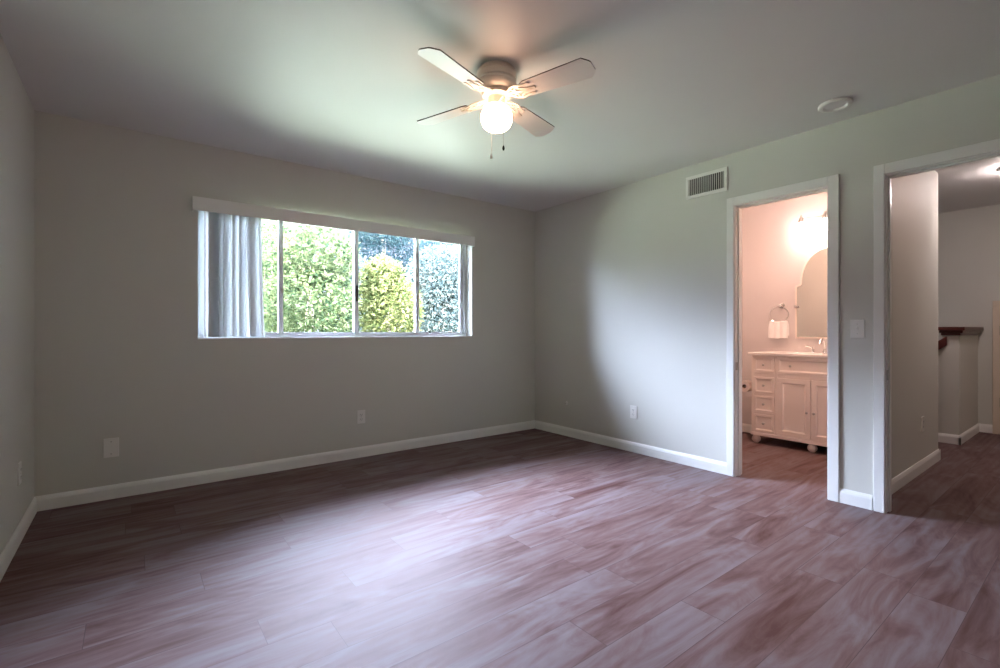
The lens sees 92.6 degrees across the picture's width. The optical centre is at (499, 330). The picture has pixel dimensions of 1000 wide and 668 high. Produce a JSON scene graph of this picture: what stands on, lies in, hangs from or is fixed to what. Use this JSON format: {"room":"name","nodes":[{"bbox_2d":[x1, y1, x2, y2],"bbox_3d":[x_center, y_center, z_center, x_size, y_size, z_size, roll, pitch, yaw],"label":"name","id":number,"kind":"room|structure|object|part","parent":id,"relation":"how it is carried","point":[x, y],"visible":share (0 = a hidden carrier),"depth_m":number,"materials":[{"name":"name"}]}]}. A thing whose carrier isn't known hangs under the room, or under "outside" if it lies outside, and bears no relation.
{"room":"empty bedroom","nodes":[
{"label":"empty bedroom","id":0,"kind":"room"},
{"bbox_2d":[0,34,33,553],"bbox_3d":[-1.310,-0.120,0.808,0.150,2.440,5.180,0,0,-38],"label":"wall","id":1,"kind":"structure","parent":0,"point":[16,108],"depth_m":2.42,"materials":[{"name":"paint"}]},
{"bbox_2d":[0,497,36,581],"bbox_3d":[-1.245,1.055,0.858,0.014,0.090,5.180,0,0,-38],"label":"baseboard","id":2,"kind":"structure","parent":1,"relation":"attached to","point":[6,556],"depth_m":2.40,"materials":[{"name":"paint"}]},
{"bbox_2d":[17,461,21,485],"bbox_3d":[-2.514,0.748,2.503,0.010,0.115,0.072,0,0,-38],"label":"wall outlet","id":3,"kind":"object","parent":1,"relation":"attached to","point":[19,465],"visible":1,"depth_m":2.48,"materials":[{"name":"white plastic"}]},
{"bbox_2d":[34,110,534,496],"bbox_3d":[-1.291,-0.120,4.200,4.320,2.440,0.170,0,0,-38],"label":"wall","id":4,"kind":"structure","parent":0,"point":[119,352],"depth_m":3.42,"materials":[{"name":"paint"}]},
{"bbox_2d":[103,437,118,457],"bbox_3d":[-2.541,0.766,3.124,0.079,0.124,0.009,0,0,-38],"label":"blank wall plate","id":5,"kind":"object","parent":4,"relation":"attached to","point":[110,445],"visible":1,"depth_m":3.12,"materials":[{"name":"white plastic"}]},
{"bbox_2d":[35,420,534,511],"bbox_3d":[-1.215,1.055,4.142,4.070,0.090,0.014,0,0,-38],"label":"baseboard","id":6,"kind":"structure","parent":4,"relation":"attached to","point":[89,495],"depth_m":3.61,"materials":[{"name":"paint"}]},
{"bbox_2d":[198,210,471,338],"bbox_3d":[-1.270,-0.438,4.204,2.369,1.004,0.158,0,0,-38],"label":"window","id":7,"kind":"structure","parent":4,"relation":"in","point":[280,334],"depth_m":4.23,"materials":[{"name":"paint"}]},
{"bbox_3d":[-1.989,-0.440,3.705,0.572,0.940,0.020,0,0,-38],"label":"sash","id":8,"kind":"part","parent":7,"relation":"part of","materials":[{"name":"metal"}]},
{"bbox_3d":[-1.541,-0.440,4.078,0.657,0.940,0.020,0,0,-38],"label":"sash","id":9,"kind":"part","parent":7,"relation":"part of","materials":[{"name":"glass"}]},
{"bbox_2d":[192,196,474,336],"bbox_3d":[-1.250,-0.450,4.149,2.407,0.995,0.143,0,0,-38],"label":"vertical blind","id":10,"kind":"object","parent":7,"relation":"attached to","point":[233,280],"visible":1,"depth_m":3.63,"materials":[{"name":"fabric"}]},
{"bbox_3d":[-1.255,0.059,4.184,2.369,0.010,0.108,0,0,-38],"label":"sill","id":11,"kind":"part","parent":7,"relation":"part of","materials":[{"name":"paint"}]},
{"bbox_3d":[-1.276,-0.330,4.253,0.016,0.140,0.034,0,0,-38],"label":"sash handle","id":12,"kind":"part","parent":7,"relation":"part of","materials":[{"name":"black metal"}]},
{"bbox_3d":[-1.040,-0.440,4.436,0.637,0.940,0.020,0,0,-38],"label":"sash","id":13,"kind":"part","parent":7,"relation":"part of","materials":[{"name":"glass"}]},
{"bbox_3d":[-1.040,-0.437,4.436,0.569,0.902,0.004,0,0,-38],"label":"pane","id":14,"kind":"part","parent":7,"relation":"part of","materials":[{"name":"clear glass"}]},
{"bbox_3d":[-0.609,-0.440,4.795,0.549,0.940,0.020,0,0,-38],"label":"sash","id":15,"kind":"part","parent":7,"relation":"part of","materials":[{"name":"glass"}]},
{"bbox_2d":[357,410,364,423],"bbox_3d":[-1.206,0.750,4.152,0.072,0.115,0.010,0,0,-38],"label":"wall outlet","id":16,"kind":"object","parent":4,"relation":"attached to","point":[360,413],"visible":1,"depth_m":4.15,"materials":[{"name":"white plastic"}]},
{"bbox_2d":[0,428,999,667],"bbox_3d":[1.803,1.160,3.231,8.040,0.120,5.520,0,0,-38],"label":"floor","id":17,"kind":"structure","parent":0,"point":[530,548],"depth_m":2.25,"materials":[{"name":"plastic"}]},
{"bbox_2d":[748,351,826,452],"bbox_3d":[2.955,0.655,4.425,0.458,0.890,1.087,0,0,-38],"label":"bathroom vanity","id":18,"kind":"object","parent":17,"relation":"on","point":[789,389],"visible":0.56,"depth_m":4.44,"materials":[{"name":"paint"}]},
{"bbox_3d":[2.554,0.897,4.621,0.018,0.169,0.188,0,0,-38],"label":"drawer","id":19,"kind":"part","parent":18,"relation":"part of","materials":[{"name":"paint"}]},
{"bbox_3d":[2.554,0.712,4.621,0.018,0.157,0.188,0,0,-38],"label":"drawer","id":20,"kind":"part","parent":18,"relation":"part of","materials":[{"name":"paint"}]},
{"bbox_3d":[2.554,0.530,4.621,0.018,0.160,0.188,0,0,-38],"label":"drawer","id":21,"kind":"part","parent":18,"relation":"part of","materials":[{"name":"paint"}]},
{"bbox_3d":[2.554,0.330,4.621,0.018,0.144,0.188,0,0,-38],"label":"drawer","id":22,"kind":"part","parent":18,"relation":"part of","materials":[{"name":"paint"}]},
{"bbox_2d":[748,351,826,357],"bbox_3d":[2.957,0.228,4.427,0.452,0.025,1.087,0,0,-38],"label":"countertop","id":23,"kind":"structure","parent":18,"relation":"on","point":[768,353],"depth_m":4.47,"materials":[{"name":"stone"}]},
{"bbox_2d":[805,338,826,352],"bbox_3d":[3.015,0.144,4.468,0.158,0.142,0.314,0,0,-38],"label":"faucet","id":24,"kind":"object","parent":23,"relation":"on","point":[822,339],"visible":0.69,"depth_m":4.49,"materials":[{"name":"silver metal"}]},
{"bbox_3d":[3.015,0.144,4.468,0.158,0.142,0.048,0,0,-38],"label":"spout","id":25,"kind":"part","parent":24,"relation":"part of","materials":[{"name":"silver metal"}]},
{"bbox_3d":[2.794,1.007,4.298,0.012,0.030,1.053,0,0,-38],"label":"moulding","id":26,"kind":"part","parent":18,"relation":"part of","materials":[{"name":"paint"}]},
{"bbox_3d":[2.713,0.717,4.414,0.018,0.534,0.278,0,0,-38],"label":"door","id":27,"kind":"part","parent":18,"relation":"part of","materials":[{"name":"paint"}]},
{"bbox_3d":[2.800,0.330,4.302,0.018,0.144,0.561,0,0,-38],"label":"drawer","id":28,"kind":"part","parent":18,"relation":"part of","materials":[{"name":"paint"}]},
{"bbox_3d":[2.886,0.717,4.190,0.018,0.534,0.278,0,0,-38],"label":"door","id":29,"kind":"part","parent":18,"relation":"part of","materials":[{"name":"paint"}]},
{"bbox_2d":[0,0,999,212],"bbox_3d":[1.803,-1.440,3.231,8.040,0.200,5.520,0,0,-38],"label":"ceiling","id":30,"kind":"structure","parent":0,"point":[344,86],"depth_m":2.46,"materials":[{"name":"paint"}]},
{"bbox_2d":[417,47,594,158],"bbox_3d":[-0.018,-1.107,2.457,0.802,0.465,0.802,0,0,-10],"label":"ceiling fan","id":31,"kind":"object","parent":30,"relation":"hanging from","point":[496,80],"visible":1,"depth_m":2.37,"materials":[{"name":"wood"}]},
{"bbox_3d":[-0.304,-1.192,2.656,0.368,0.034,0.132,0,0,35],"label":"blade","id":32,"kind":"part","parent":31,"relation":"part of","materials":[{"name":"laminate"}]},
{"bbox_3d":[-0.217,-1.192,2.170,0.132,0.034,0.368,0,0,35],"label":"blade","id":33,"kind":"part","parent":31,"relation":"part of","materials":[{"name":"laminate"}]},
{"bbox_3d":[-0.018,-1.089,2.457,0.164,0.127,0.164,0,0,-38],"label":"lamp shade","id":34,"kind":"part","parent":31,"relation":"part of","materials":[{"name":"white glass"}]},
{"bbox_3d":[0.017,-1.036,2.362,0.004,0.252,0.004,0,0,-38],"label":"pull chain","id":35,"kind":"part","parent":31,"relation":"part of","materials":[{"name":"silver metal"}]},
{"bbox_3d":[0.182,-1.192,2.743,0.132,0.034,0.368,0,0,35],"label":"blade","id":36,"kind":"part","parent":31,"relation":"part of","materials":[{"name":"laminate"}]},
{"bbox_3d":[0.269,-1.192,2.257,0.368,0.034,0.132,0,0,35],"label":"blade","id":37,"kind":"part","parent":31,"relation":"part of","materials":[{"name":"laminate"}]},
{"bbox_2d":[818,97,852,112],"bbox_3d":[1.978,-1.329,2.822,0.168,0.021,0.168,0,0,-38],"label":"ceiling fitting","id":38,"kind":"object","parent":30,"relation":"attached to","point":[840,103],"visible":1,"depth_m":2.81,"materials":[{"name":"white plastic"}]},
{"bbox_2d":[535,75,999,509],"bbox_3d":[2.013,-0.120,3.368,0.100,2.440,5.180,0,0,-38],"label":"wall","id":39,"kind":"structure","parent":0,"point":[631,279],"depth_m":3.92,"materials":[{"name":"paint"}]},
{"bbox_2d":[630,405,636,418],"bbox_3d":[1.208,0.738,4.324,0.010,0.115,0.072,0,0,-38],"label":"wall outlet","id":40,"kind":"object","parent":39,"relation":"attached to","point":[633,409],"visible":1,"depth_m":4.32,"materials":[{"name":"white plastic"}]},
{"bbox_2d":[535,420,872,509],"bbox_3d":[1.968,1.055,3.333,0.014,0.090,5.180,0,0,-38],"label":"baseboard","id":41,"kind":"structure","parent":39,"relation":"attached to","point":[858,499],"depth_m":4.07,"materials":[{"name":"paint"}]},
{"bbox_2d":[686,167,727,199],"bbox_3d":[1.628,-1.159,3.777,0.012,0.182,0.344,0,0,-38],"label":"air vent","id":42,"kind":"object","parent":39,"relation":"in","point":[714,181],"visible":1,"depth_m":3.77,"materials":[{"name":"white plastic"}]},
{"bbox_2d":[727,174,838,501],"bbox_3d":[1.998,0.049,3.388,0.136,2.102,0.728,0,0,-38],"label":"door frame","id":43,"kind":"structure","parent":39,"relation":"in","point":[830,184],"depth_m":3.42,"materials":[{"name":"paint"}]},
{"bbox_2d":[850,320,864,337],"bbox_3d":[2.231,-0.010,2.987,0.020,0.115,0.074,0,0,-38],"label":"light switch","id":44,"kind":"object","parent":39,"relation":"attached to","point":[857,327],"visible":1,"depth_m":2.99,"materials":[{"name":"white plastic"}]},
{"bbox_2d":[874,138,999,512],"bbox_3d":[2.612,0.049,2.591,0.136,2.102,0.922,0,0,-38],"label":"door frame","id":45,"kind":"structure","parent":39,"relation":"in","point":[884,174],"depth_m":2.89,"materials":[{"name":"paint"}]},
{"bbox_2d":[742,192,826,424],"bbox_3d":[2.691,-0.120,5.291,0.180,2.440,2.960,0,0,-38],"label":"wall","id":46,"kind":"structure","parent":0,"point":[774,257],"depth_m":4.96,"materials":[{"name":"paint"}]},
{"bbox_2d":[769,303,788,320],"bbox_3d":[2.855,-0.175,4.881,0.060,0.206,0.188,0,0,-38],"label":"towel ring","id":47,"kind":"object","parent":46,"relation":"attached to","point":[781,305],"visible":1,"depth_m":4.87,"materials":[{"name":"silver metal"}]},
{"bbox_2d":[768,321,788,337],"bbox_3d":[2.837,-0.009,4.869,0.050,0.181,0.182,0,0,-38],"label":"hand towel","id":48,"kind":"object","parent":47,"relation":"hanging from","point":[776,329],"visible":1,"depth_m":4.85,"materials":[{"name":"fabric"}]},
{"bbox_2d":[794,247,826,338],"bbox_3d":[3.116,-0.360,4.546,0.056,0.880,0.576,0,0,-38],"label":"bathroom mirror","id":49,"kind":"object","parent":46,"relation":"attached to","point":[810,306],"visible":0.48,"depth_m":4.65,"materials":[{"name":"mirror"}]},
{"bbox_2d":[794,211,826,233],"bbox_3d":[3.074,-1.045,4.513,0.162,0.190,0.524,0,0,-38],"label":"vanity light bar","id":50,"kind":"object","parent":46,"relation":"attached to","point":[801,227],"visible":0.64,"depth_m":4.61,"materials":[{"name":"white glass"}]},
{"bbox_3d":[2.937,-1.001,4.660,0.124,0.102,0.124,0,0,-38],"label":"lamp shade","id":51,"kind":"part","parent":50,"relation":"part of","materials":[{"name":"white glass"}]},
{"bbox_3d":[3.059,-1.001,4.502,0.124,0.102,0.124,0,0,-38],"label":"lamp shade","id":52,"kind":"part","parent":50,"relation":"part of","materials":[{"name":"white glass"}]},
{"bbox_2d":[892,170,937,478],"bbox_3d":[3.009,-0.120,3.592,1.750,2.440,0.120,0,0,-38],"label":"wall","id":53,"kind":"structure","parent":0,"point":[914,197],"depth_m":3.61,"materials":[{"name":"paint"}]},
{"bbox_2d":[742,423,940,493],"bbox_3d":[2.338,1.055,4.474,1.764,0.090,2.364,0,0,-38],"label":"baseboard","id":54,"kind":"structure","parent":53,"relation":"attached to","point":[912,472],"depth_m":3.63,"materials":[{"name":"paint"}]},
{"bbox_2d":[921,416,923,431],"bbox_3d":[3.310,0.733,3.741,0.072,0.115,0.010,0,0,-38],"label":"wall outlet","id":55,"kind":"object","parent":53,"relation":"attached to","point":[922,418],"visible":1,"depth_m":3.73,"materials":[{"name":"white plastic"}]},
{"bbox_2d":[938,336,946,432],"bbox_3d":[4.034,0.579,5.198,0.165,1.043,1.245,0,0,-38],"label":"wall","id":56,"kind":"structure","parent":0,"point":[942,343],"depth_m":4.72,"materials":[{"name":"paint"}]},
{"bbox_2d":[938,327,983,434],"bbox_3d":[4.765,0.532,4.936,1.025,1.135,0.197,0,0,-38],"label":"wall","id":57,"kind":"structure","parent":0,"point":[960,355],"depth_m":4.69,"materials":[{"name":"paint"}]},
{"bbox_2d":[938,204,999,424],"bbox_3d":[4.901,1.180,5.699,0.120,5.040,5.350,0,0,-38],"label":"wall","id":58,"kind":"structure","parent":0,"point":[968,239],"depth_m":5.23,"materials":[{"name":"paint"}]},
{"bbox_2d":[938,423,992,444],"bbox_3d":[4.129,1.055,5.788,0.994,0.090,2.466,0,0,-38],"label":"baseboard","id":59,"kind":"structure","parent":58,"relation":"attached to","point":[962,438],"depth_m":4.72,"materials":[{"name":"paint"}]},
{"bbox_2d":[993,301,999,433],"bbox_3d":[5.485,0.393,4.814,0.034,1.415,0.734,0,0,-38],"label":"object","id":60,"kind":"object","parent":58,"relation":"attached to","point":[996,304],"visible":1,"depth_m":5.07,"materials":[{"name":"paint"}]},
{"label":"outside","id":61,"kind":"structure","parent":0,"visible":0},
{"bbox_2d":[262,219,454,331],"bbox_3d":[-9.466,-5.980,28.682,60.000,14.760,23.000,0,0,-38],"label":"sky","id":62,"kind":"structure","parent":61,"point":[266,226],"depth_m":27.60,"materials":[{"name":"white"}]},
{"bbox_3d":[2.580,0.565,4.855,0.152,0.044,0.118,0,0,-38],"label":"toilet paper holder","id":63,"kind":"object","parent":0,"visible":0},
{"bbox_2d":[742,380,751,391],"bbox_3d":[2.511,0.565,4.868,0.100,0.112,0.112,0,0,-38],"label":"toilet paper roll","id":64,"kind":"object","parent":63,"relation":"on","point":[747,383],"visible":0.86,"depth_m":4.83,"materials":[{"name":"paper"}]},
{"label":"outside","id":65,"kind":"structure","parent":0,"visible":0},
{"label":"yard","id":66,"kind":"structure","parent":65,"visible":0},
{"bbox_2d":[262,234,272,314],"bbox_3d":[-3.913,-0.148,6.338,1.700,3.108,1.620,0,0,-38],"label":"leafy tree","id":67,"kind":"object","parent":66,"relation":"on","point":[265,243],"visible":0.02,"depth_m":6.68,"materials":[{"name":"green plant"}]},
{"bbox_2d":[262,219,317,331],"bbox_3d":[-5.707,-0.762,11.510,2.781,4.335,2.793,0,0,-38],"label":"leafy tree","id":68,"kind":"object","parent":66,"relation":"on","point":[273,224],"visible":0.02,"depth_m":11.08,"materials":[{"name":"green plant"}]},
{"bbox_2d":[263,223,362,331],"bbox_3d":[-3.191,-0.277,8.143,1.777,3.366,1.780,0,0,-38],"label":"bush","id":69,"kind":"object","parent":66,"relation":"on","point":[313,273],"visible":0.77,"depth_m":7.79,"materials":[{"name":"green plant"}]},
{"bbox_2d":[320,254,384,331],"bbox_3d":[-4.092,-0.394,13.516,2.118,3.598,2.205,0,0,-38],"label":"leafy tree","id":70,"kind":"object","parent":66,"relation":"on","point":[362,261],"visible":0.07,"depth_m":13.08,"materials":[{"name":"green plant"}]},
{"bbox_2d":[339,230,425,325],"bbox_3d":[-4.272,-1.497,17.906,3.840,5.805,3.814,0,0,-38],"label":"conifer tree","id":71,"kind":"object","parent":66,"relation":"on","point":[383,241],"visible":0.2,"depth_m":17.15,"materials":[{"name":"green plant"}]},
{"bbox_2d":[358,253,424,336],"bbox_3d":[-2.119,-0.061,9.214,1.383,2.933,1.382,0,0,-38],"label":"leafy tree","id":72,"kind":"object","parent":66,"relation":"on","point":[383,291],"visible":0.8,"depth_m":8.93,"materials":[{"name":"green plant"}]},
{"bbox_2d":[404,243,458,331],"bbox_3d":[-1.469,-0.381,11.800,2.149,3.574,2.078,0,0,-38],"label":"leafy tree","id":73,"kind":"object","parent":66,"relation":"on","point":[439,292],"visible":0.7,"depth_m":11.24,"materials":[{"name":"green plant"}]},
{"bbox_2d":[419,240,458,331],"bbox_3d":[-1.499,-0.996,15.282,2.696,4.804,2.662,0,0,-38],"label":"leafy tree","id":74,"kind":"object","parent":66,"relation":"on","point":[425,244],"visible":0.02,"depth_m":14.67,"materials":[{"name":"green plant"}]}
]}

